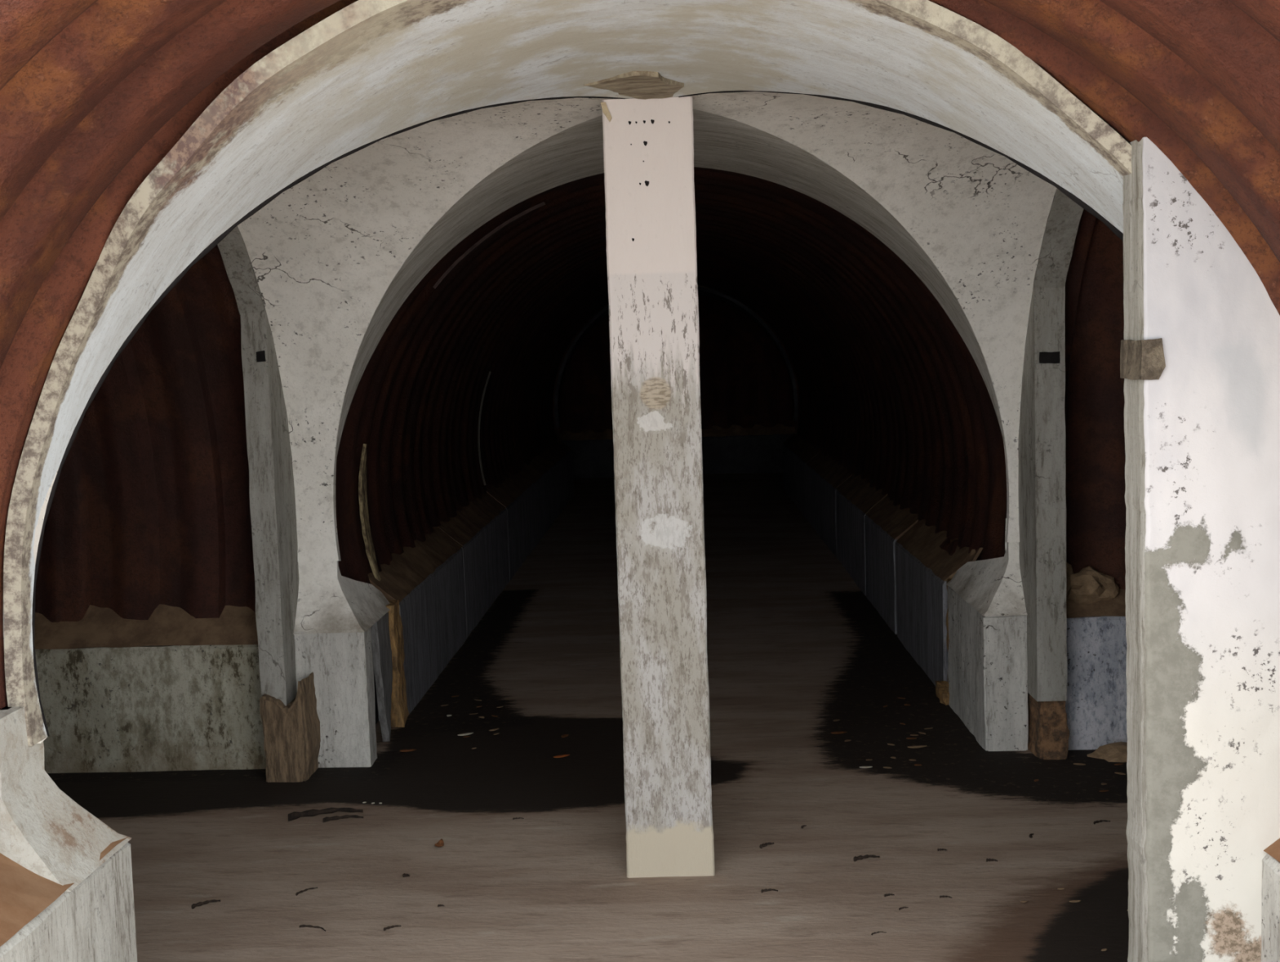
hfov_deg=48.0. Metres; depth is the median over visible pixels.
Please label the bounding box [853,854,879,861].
twig
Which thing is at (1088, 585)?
stone
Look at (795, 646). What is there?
floor
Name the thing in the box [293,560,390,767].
base block
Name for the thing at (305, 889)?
twig
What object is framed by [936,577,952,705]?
mortar fill
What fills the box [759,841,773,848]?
twig
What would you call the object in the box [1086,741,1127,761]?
stone
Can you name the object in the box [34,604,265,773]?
concrete plinth
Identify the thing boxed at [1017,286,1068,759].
support post
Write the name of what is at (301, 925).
twig
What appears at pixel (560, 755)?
dry leaf
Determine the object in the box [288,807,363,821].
twig
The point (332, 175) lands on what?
arch
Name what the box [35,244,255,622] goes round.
corrugated wall
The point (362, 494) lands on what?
strip
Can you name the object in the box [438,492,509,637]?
concrete plinth
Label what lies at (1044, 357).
socket
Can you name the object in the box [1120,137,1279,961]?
wall
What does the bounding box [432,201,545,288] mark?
strip
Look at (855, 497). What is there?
concrete plinth
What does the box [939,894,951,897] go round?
twig
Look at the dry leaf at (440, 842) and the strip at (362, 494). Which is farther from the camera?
the strip at (362, 494)
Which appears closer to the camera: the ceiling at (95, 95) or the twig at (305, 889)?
the ceiling at (95, 95)
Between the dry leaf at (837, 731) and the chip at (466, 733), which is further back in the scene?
the chip at (466, 733)
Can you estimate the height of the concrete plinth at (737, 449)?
0.732 m
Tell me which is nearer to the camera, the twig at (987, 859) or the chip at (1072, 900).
the chip at (1072, 900)
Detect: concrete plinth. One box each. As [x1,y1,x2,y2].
[0,705,137,961]
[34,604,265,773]
[368,526,466,717]
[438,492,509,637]
[486,462,544,581]
[559,423,795,477]
[805,450,852,557]
[835,472,887,595]
[864,493,918,634]
[895,519,968,687]
[1064,590,1127,749]
[1258,838,1279,961]
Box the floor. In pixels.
[47,471,1128,961]
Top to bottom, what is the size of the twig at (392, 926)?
0.008 m
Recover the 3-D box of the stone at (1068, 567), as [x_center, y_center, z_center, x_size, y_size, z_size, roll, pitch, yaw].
[1.672,0.395,5.743,0.124,0.153,0.100,0,5,20]
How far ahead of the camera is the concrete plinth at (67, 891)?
3.00 m
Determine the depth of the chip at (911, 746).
5.75 m
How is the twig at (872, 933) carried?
on the floor
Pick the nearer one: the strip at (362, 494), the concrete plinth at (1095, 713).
the concrete plinth at (1095, 713)
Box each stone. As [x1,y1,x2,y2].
[1066,561,1073,592]
[1066,565,1119,604]
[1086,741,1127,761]
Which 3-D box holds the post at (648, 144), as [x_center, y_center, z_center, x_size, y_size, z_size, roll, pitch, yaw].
[0.059,0.048,4.381,0.272,2.362,0.140,-2,5,2]
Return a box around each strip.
[358,443,380,580]
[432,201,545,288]
[477,371,491,484]
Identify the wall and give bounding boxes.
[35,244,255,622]
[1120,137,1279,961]
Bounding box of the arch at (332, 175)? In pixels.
[3,0,1131,746]
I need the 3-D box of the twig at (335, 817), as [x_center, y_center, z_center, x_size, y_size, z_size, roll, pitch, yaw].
[-1.048,1.190,5.079,0.140,0.017,0.035,-3,5,-10]
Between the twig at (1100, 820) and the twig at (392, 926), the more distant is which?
the twig at (1100, 820)
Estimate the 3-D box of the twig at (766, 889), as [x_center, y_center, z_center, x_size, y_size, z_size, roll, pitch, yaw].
[0.384,1.218,4.274,0.050,0.011,0.019,-2,5,-6]
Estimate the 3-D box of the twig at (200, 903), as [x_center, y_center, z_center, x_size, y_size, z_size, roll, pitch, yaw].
[-1.304,1.266,4.314,0.085,0.012,0.024,-5,6,-33]
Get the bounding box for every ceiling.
[0,0,1279,708]
[335,167,1007,583]
[575,287,777,432]
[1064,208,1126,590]
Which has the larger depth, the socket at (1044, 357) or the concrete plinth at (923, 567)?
the concrete plinth at (923, 567)
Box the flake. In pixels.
[1073,762,1085,764]
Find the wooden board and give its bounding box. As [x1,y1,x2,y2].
[371,598,407,741]
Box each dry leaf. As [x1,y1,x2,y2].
[400,748,416,751]
[434,838,444,846]
[553,754,569,757]
[831,730,847,733]
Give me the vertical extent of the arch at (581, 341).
1.587 m
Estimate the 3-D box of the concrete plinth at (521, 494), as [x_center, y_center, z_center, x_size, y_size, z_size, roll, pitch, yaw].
[-1.039,0.255,11.765,0.244,0.765,2.676,-2,5,2]
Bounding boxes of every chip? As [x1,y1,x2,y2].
[457,732,473,735]
[859,765,872,768]
[907,745,926,747]
[1069,899,1080,902]
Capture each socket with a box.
[256,351,266,363]
[1038,351,1060,364]
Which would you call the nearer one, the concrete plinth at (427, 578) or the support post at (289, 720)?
the support post at (289, 720)
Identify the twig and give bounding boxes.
[191,899,220,908]
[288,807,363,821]
[295,886,317,895]
[298,924,325,930]
[323,814,363,822]
[383,924,400,930]
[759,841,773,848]
[760,888,777,892]
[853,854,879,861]
[871,930,886,934]
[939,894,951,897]
[986,857,997,861]
[1093,819,1110,823]
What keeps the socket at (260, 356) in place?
attached to the support post at (289, 720)
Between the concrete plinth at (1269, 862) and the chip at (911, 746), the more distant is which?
the chip at (911, 746)
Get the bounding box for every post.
[240,306,320,782]
[600,96,715,877]
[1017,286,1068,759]
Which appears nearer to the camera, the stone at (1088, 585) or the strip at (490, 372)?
the stone at (1088, 585)
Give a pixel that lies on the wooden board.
(390, 696)
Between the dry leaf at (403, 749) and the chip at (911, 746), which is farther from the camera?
the dry leaf at (403, 749)
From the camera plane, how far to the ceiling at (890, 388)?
8.14 m
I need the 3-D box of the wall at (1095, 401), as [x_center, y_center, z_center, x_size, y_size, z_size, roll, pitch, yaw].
[2.938,-0.377,4.282,2.766,1.861,2.884,-2,5,2]
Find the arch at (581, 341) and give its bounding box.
[554,286,798,427]
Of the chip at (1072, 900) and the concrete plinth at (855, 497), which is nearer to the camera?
the chip at (1072, 900)
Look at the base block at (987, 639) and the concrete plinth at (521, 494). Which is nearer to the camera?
the base block at (987, 639)
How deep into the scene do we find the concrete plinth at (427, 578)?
7.21 m
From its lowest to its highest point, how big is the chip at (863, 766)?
0.006 m
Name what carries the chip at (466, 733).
on the floor
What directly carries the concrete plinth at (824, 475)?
on the floor
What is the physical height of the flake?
0.005 m
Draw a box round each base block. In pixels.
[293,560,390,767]
[946,518,1027,751]
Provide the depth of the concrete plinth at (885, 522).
8.54 m
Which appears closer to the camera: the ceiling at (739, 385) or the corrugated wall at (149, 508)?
the corrugated wall at (149, 508)
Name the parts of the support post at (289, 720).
panel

